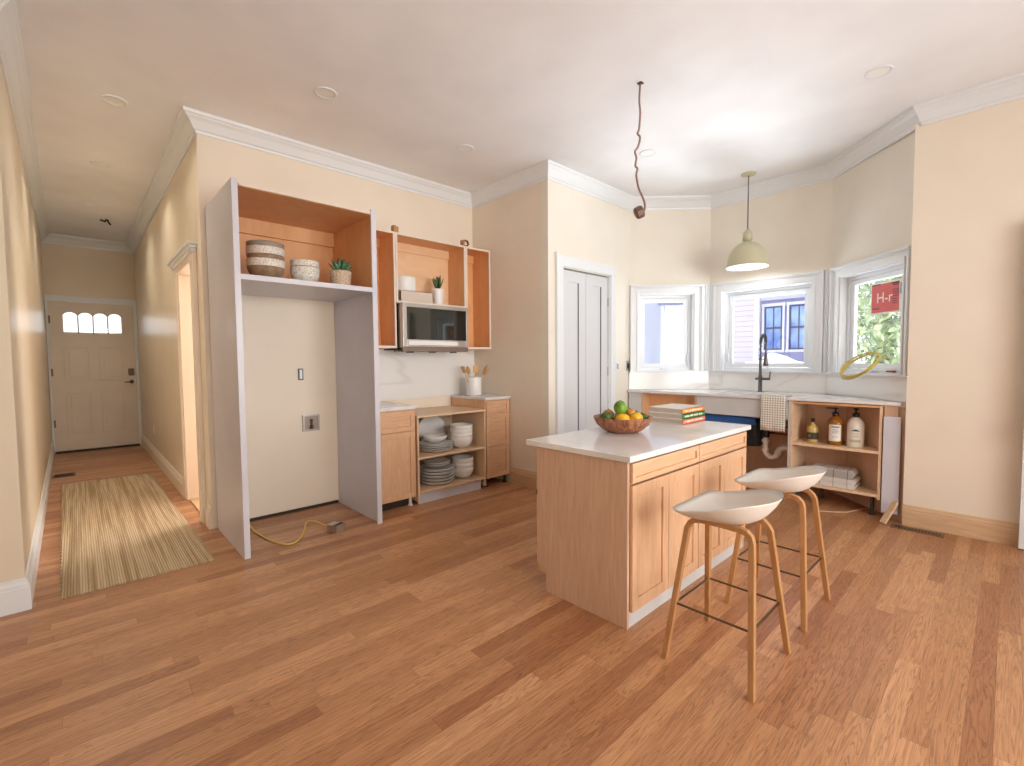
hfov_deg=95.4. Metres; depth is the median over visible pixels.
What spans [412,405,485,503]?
base cabinet
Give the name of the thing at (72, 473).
floor vent
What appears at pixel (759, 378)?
spring faucet
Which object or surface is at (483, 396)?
countertop
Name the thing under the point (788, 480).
bar stool
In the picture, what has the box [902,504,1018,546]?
baseboard
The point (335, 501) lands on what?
trim
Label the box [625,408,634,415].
mango
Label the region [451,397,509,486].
base cabinet
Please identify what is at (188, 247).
trim
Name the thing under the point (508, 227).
wall
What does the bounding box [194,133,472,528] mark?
wall
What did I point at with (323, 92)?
recessed light
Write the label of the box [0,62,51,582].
wall
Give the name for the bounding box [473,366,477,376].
wooden utensil
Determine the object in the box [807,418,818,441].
oil bottle
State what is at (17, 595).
baseboard
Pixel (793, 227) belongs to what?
wall
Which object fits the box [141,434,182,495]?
baseboard
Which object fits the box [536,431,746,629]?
kitchen island
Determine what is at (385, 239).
upper cabinet
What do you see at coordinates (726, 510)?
bar stool
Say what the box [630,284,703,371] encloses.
window
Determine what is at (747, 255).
pendant lamp
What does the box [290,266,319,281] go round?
stoneware bowl
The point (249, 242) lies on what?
stoneware bowl
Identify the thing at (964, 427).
wall
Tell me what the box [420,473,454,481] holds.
plate
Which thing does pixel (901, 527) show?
floor vent
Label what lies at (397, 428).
base cabinet
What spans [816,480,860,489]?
folded towel
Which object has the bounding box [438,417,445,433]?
plate
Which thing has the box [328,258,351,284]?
potted succulent
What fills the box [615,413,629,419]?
lemon
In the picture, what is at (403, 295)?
book
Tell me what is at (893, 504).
board
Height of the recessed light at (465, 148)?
0.008 m
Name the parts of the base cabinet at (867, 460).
panel, panel, leg, shelf, rail, panel, leg, panel, filler panel, blocking strip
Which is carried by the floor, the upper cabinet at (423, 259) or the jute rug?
the jute rug
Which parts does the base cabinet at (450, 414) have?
panel, panel, shelf, panel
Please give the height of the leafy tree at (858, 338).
6.746 m
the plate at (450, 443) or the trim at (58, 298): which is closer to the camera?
the plate at (450, 443)
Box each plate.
[419,416,443,439]
[419,439,452,445]
[419,443,452,447]
[419,445,452,449]
[419,447,452,451]
[419,463,454,471]
[420,467,454,475]
[420,470,454,478]
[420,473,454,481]
[420,477,454,484]
[423,461,449,465]
[424,458,449,464]
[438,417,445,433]
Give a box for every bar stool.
[661,489,790,702]
[724,465,830,632]
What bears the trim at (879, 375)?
attached to the wall at (872, 204)
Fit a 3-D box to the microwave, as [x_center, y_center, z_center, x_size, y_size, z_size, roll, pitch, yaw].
[-0.946,-0.592,5.201,0.840,0.512,0.442,-3,4,-43]
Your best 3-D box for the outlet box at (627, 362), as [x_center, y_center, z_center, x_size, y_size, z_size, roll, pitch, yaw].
[1.510,-0.224,6.067,0.070,0.130,0.015,-3,4,-43]
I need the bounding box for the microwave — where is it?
[384,302,467,352]
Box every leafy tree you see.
[856,275,901,363]
[856,283,898,362]
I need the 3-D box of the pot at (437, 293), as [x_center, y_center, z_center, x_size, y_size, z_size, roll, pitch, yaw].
[-0.840,-0.972,5.286,0.140,0.180,0.140,-3,4,-43]
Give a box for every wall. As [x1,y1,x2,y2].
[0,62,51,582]
[41,243,138,429]
[134,139,208,504]
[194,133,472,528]
[472,182,541,481]
[541,179,629,436]
[629,209,710,392]
[710,179,832,393]
[830,130,914,506]
[903,97,1023,523]
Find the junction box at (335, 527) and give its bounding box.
[327,521,344,533]
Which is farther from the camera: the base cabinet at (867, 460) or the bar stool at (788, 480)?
the base cabinet at (867, 460)
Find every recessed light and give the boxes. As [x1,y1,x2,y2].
[90,160,111,167]
[100,94,127,106]
[314,86,336,99]
[456,144,473,152]
[639,149,656,156]
[865,64,893,78]
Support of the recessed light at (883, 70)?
in the ceiling
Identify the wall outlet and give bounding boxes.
[298,369,302,379]
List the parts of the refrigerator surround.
panel, hanging rail, rail, panel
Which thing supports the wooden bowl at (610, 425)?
on the island countertop at (658, 438)
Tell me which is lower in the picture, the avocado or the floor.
the floor
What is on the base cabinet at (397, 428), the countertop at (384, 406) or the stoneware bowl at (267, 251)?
the countertop at (384, 406)
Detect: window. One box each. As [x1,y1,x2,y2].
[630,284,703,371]
[712,270,824,371]
[827,245,911,375]
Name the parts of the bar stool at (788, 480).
leg, leg, seat, leg, leg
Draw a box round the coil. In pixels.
[840,352,890,379]
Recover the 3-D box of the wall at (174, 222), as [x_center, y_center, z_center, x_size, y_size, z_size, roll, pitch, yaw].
[-4.601,-0.570,6.153,0.100,3.510,5.700,-3,4,-43]
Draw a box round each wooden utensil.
[461,366,468,382]
[466,366,470,376]
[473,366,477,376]
[481,365,488,380]
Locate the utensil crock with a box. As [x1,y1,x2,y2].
[466,377,481,395]
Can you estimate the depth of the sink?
5.12 m
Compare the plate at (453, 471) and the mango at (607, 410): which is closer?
the mango at (607, 410)
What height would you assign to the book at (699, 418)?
0.040 m
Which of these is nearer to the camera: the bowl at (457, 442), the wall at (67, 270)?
the bowl at (457, 442)
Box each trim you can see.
[0,0,1023,252]
[44,294,141,451]
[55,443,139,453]
[167,240,196,270]
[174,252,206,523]
[190,498,199,511]
[250,500,338,521]
[555,251,615,434]
[629,371,908,377]
[703,269,829,371]
[716,407,905,521]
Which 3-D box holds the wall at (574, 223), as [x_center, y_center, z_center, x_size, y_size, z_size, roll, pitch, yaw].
[0.927,-0.586,5.586,1.560,3.510,0.100,-3,4,-43]
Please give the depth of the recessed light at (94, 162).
4.81 m
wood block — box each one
[391,225,398,231]
[460,240,468,245]
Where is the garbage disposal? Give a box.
[746,418,769,445]
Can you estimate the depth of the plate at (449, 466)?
5.07 m
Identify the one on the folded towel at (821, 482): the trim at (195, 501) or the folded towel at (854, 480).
the folded towel at (854, 480)
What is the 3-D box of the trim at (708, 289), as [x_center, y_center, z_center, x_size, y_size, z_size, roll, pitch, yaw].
[2.969,-0.694,5.554,0.087,1.115,1.418,-3,4,-43]
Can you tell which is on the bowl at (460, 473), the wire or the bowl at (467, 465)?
the bowl at (467, 465)
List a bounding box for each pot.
[330,270,350,284]
[432,288,443,303]
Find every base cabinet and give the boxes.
[380,409,415,510]
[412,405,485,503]
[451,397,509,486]
[629,392,715,421]
[787,400,900,514]
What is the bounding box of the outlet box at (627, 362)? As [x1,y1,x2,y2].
[626,361,628,370]
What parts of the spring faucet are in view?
post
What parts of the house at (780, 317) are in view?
sash, pane, sash, pane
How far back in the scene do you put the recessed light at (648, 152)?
4.65 m
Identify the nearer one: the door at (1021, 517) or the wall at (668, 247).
the door at (1021, 517)
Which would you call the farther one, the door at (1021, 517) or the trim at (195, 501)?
the trim at (195, 501)
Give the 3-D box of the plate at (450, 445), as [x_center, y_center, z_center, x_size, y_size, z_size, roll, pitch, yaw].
[-0.837,0.697,5.070,0.380,0.028,0.380,-3,4,-43]
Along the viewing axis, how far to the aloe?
5.24 m
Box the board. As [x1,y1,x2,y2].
[879,501,898,523]
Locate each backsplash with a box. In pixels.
[379,349,474,400]
[629,372,906,401]
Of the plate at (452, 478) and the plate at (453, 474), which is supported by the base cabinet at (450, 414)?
the plate at (452, 478)
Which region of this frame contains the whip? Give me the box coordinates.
[250,520,326,544]
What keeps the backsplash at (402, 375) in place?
attached to the wall at (289, 467)
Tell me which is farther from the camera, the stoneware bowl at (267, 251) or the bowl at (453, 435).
the bowl at (453, 435)
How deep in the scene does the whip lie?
3.88 m
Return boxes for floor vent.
[52,472,75,478]
[890,524,944,537]
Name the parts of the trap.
trap arm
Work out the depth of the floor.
2.27 m
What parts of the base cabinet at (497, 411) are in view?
drawer, drawer, drawer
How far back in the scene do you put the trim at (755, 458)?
5.42 m
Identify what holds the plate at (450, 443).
on the plate at (450, 445)
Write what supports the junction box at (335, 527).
on the floor
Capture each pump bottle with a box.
[826,407,843,444]
[846,408,864,447]
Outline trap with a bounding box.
[762,437,787,459]
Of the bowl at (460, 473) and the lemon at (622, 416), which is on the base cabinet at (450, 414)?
the bowl at (460, 473)
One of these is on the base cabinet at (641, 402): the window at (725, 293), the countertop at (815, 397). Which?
the countertop at (815, 397)
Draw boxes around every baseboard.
[0,442,54,616]
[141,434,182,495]
[205,504,211,529]
[510,466,536,488]
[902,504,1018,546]
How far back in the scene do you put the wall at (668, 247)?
6.01 m
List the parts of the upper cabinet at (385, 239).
panel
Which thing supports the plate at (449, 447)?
on the base cabinet at (450, 414)
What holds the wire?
hanging from the ceiling
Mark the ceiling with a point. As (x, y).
(730, 89)
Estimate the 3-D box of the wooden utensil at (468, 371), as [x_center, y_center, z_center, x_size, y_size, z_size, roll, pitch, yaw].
[-0.500,-0.036,5.538,0.083,0.329,0.063,-2,3,-29]
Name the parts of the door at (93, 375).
panel, panel, frame, panel, panel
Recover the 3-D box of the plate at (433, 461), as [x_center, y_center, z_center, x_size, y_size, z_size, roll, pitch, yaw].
[-0.815,0.853,5.056,0.290,0.028,0.290,-3,4,-43]
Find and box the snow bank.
[745,353,807,367]
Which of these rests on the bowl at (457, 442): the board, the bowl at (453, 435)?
the bowl at (453, 435)
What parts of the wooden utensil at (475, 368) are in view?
blade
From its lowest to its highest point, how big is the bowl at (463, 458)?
0.125 m
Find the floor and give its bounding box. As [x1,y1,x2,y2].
[0,445,1023,765]
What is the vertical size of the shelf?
0.040 m
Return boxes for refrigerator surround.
[205,177,381,559]
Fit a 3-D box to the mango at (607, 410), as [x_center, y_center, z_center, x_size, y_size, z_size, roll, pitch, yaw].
[0.691,0.232,3.335,0.090,0.094,0.090,-3,4,-43]
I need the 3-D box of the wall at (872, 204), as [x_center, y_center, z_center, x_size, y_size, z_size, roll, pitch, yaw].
[3.515,-0.554,4.503,0.140,3.510,1.160,0,3,2]
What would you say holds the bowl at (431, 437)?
on the plate at (446, 441)
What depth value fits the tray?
5.22 m
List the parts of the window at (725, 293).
frame, sash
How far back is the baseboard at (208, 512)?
4.06 m
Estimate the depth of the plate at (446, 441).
5.07 m
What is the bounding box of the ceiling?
[17,0,1023,242]
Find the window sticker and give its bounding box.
[871,278,901,314]
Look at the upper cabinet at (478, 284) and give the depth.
5.79 m
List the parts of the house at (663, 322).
porch post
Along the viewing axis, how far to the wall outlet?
4.50 m
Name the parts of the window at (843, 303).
frame, sash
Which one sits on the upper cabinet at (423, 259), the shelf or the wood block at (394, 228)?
the wood block at (394, 228)
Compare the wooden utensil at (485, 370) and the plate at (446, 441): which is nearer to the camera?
the plate at (446, 441)
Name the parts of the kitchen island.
door, panel, door, drawer, door, door, drawer, door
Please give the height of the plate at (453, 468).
0.040 m
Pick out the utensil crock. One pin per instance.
(473, 388)
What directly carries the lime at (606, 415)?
in the wooden bowl at (610, 425)
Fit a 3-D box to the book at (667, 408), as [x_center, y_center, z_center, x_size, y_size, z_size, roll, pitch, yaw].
[1.351,0.209,3.814,0.380,0.040,0.286,-3,4,-43]
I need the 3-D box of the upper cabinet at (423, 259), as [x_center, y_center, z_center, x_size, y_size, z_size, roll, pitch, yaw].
[-0.982,-1.214,5.225,0.900,0.720,0.340,-3,4,-43]
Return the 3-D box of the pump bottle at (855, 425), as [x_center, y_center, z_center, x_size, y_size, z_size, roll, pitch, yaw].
[3.268,0.423,4.428,0.137,0.368,0.136,-3,4,-43]
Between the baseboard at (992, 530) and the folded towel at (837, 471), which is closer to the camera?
the baseboard at (992, 530)
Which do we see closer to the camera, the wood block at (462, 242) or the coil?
the coil
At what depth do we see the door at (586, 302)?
5.49 m
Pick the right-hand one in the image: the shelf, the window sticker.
the window sticker
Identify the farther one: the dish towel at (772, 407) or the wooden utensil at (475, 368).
the wooden utensil at (475, 368)
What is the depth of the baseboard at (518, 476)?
5.36 m
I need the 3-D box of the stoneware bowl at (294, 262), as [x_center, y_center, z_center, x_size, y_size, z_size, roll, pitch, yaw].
[-1.709,-0.937,3.843,0.220,0.125,0.220,-3,4,-43]
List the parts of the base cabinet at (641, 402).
panel, panel, rail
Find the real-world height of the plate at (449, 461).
0.028 m
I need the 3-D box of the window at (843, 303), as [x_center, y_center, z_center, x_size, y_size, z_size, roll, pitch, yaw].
[3.502,-0.647,4.518,0.186,1.115,1.040,0,3,2]
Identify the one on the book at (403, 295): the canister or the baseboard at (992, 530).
the canister
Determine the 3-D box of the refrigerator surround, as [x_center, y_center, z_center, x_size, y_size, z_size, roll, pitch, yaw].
[-1.877,-0.114,4.056,1.100,2.760,0.890,-3,4,-43]
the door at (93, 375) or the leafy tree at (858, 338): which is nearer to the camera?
the door at (93, 375)
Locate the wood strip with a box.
[819,507,866,512]
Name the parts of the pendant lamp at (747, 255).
lamp shade, rod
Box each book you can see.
[398,290,432,302]
[649,403,703,413]
[650,410,704,419]
[651,415,704,424]
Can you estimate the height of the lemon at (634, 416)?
0.092 m
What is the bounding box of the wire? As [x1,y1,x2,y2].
[633,81,645,218]
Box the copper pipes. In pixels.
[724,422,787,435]
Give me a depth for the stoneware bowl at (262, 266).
3.54 m
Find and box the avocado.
[640,412,647,418]
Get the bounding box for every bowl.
[245,245,284,260]
[246,240,283,248]
[246,257,284,277]
[290,259,318,267]
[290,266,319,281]
[422,433,446,441]
[450,423,472,429]
[450,428,472,433]
[450,432,472,437]
[450,435,472,447]
[451,454,472,463]
[451,461,472,468]
[454,467,472,477]
[593,413,652,433]
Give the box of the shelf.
[241,273,371,301]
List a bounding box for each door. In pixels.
[47,302,138,451]
[563,269,608,432]
[1018,429,1023,549]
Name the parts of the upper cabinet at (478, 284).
hanging rail, panel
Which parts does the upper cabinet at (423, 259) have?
hanging rail, panel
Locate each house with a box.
[640,302,682,367]
[733,293,804,362]
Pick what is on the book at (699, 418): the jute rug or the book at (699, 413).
the book at (699, 413)
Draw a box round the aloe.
[432,276,443,303]
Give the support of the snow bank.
on the ground
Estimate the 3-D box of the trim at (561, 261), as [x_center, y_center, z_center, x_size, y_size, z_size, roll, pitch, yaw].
[0.871,-0.136,5.499,1.115,2.620,0.097,-3,4,-43]
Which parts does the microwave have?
trim, door glass, handle, control panel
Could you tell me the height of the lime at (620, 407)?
0.107 m
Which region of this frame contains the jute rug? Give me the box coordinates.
[60,473,214,599]
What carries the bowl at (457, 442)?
on the base cabinet at (450, 414)
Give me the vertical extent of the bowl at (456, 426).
0.125 m
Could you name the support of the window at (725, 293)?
in the wall at (793, 227)
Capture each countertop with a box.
[380,402,416,411]
[451,394,509,399]
[526,421,750,462]
[627,389,900,405]
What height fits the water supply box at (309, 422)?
0.160 m
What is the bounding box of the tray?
[705,413,757,424]
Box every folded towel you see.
[811,463,857,478]
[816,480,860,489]
[820,475,860,484]
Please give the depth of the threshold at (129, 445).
7.81 m
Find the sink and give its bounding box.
[697,396,788,419]
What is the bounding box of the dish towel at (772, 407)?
[760,394,791,431]
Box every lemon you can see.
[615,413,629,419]
[629,412,642,419]
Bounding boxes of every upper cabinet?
[376,228,396,348]
[395,232,465,307]
[465,246,490,349]
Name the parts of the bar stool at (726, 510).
leg, leg, seat, leg, leg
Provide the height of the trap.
0.243 m
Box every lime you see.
[599,412,613,418]
[614,400,626,414]
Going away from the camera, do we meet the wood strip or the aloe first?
the wood strip
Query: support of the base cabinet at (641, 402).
on the floor
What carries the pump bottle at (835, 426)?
on the base cabinet at (867, 460)
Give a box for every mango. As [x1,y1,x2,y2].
[603,409,614,417]
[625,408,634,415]
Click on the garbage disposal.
(755, 436)
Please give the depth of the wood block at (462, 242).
5.42 m
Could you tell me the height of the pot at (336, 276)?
0.140 m
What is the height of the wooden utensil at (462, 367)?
0.328 m
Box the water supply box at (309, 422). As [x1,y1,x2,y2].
[302,414,319,431]
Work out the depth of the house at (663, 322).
15.02 m
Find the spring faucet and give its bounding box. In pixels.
[755,334,770,391]
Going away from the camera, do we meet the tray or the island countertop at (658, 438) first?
the island countertop at (658, 438)
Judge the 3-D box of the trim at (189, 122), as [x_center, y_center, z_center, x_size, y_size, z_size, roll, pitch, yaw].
[-0.905,-2.170,3.852,14.301,0.145,5.701,0,3,13]
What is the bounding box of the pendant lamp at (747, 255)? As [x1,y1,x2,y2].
[726,171,768,270]
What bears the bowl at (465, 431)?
on the bowl at (453, 435)
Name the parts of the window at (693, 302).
sash, frame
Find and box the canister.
[398,276,415,290]
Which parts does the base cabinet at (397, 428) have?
drawer, door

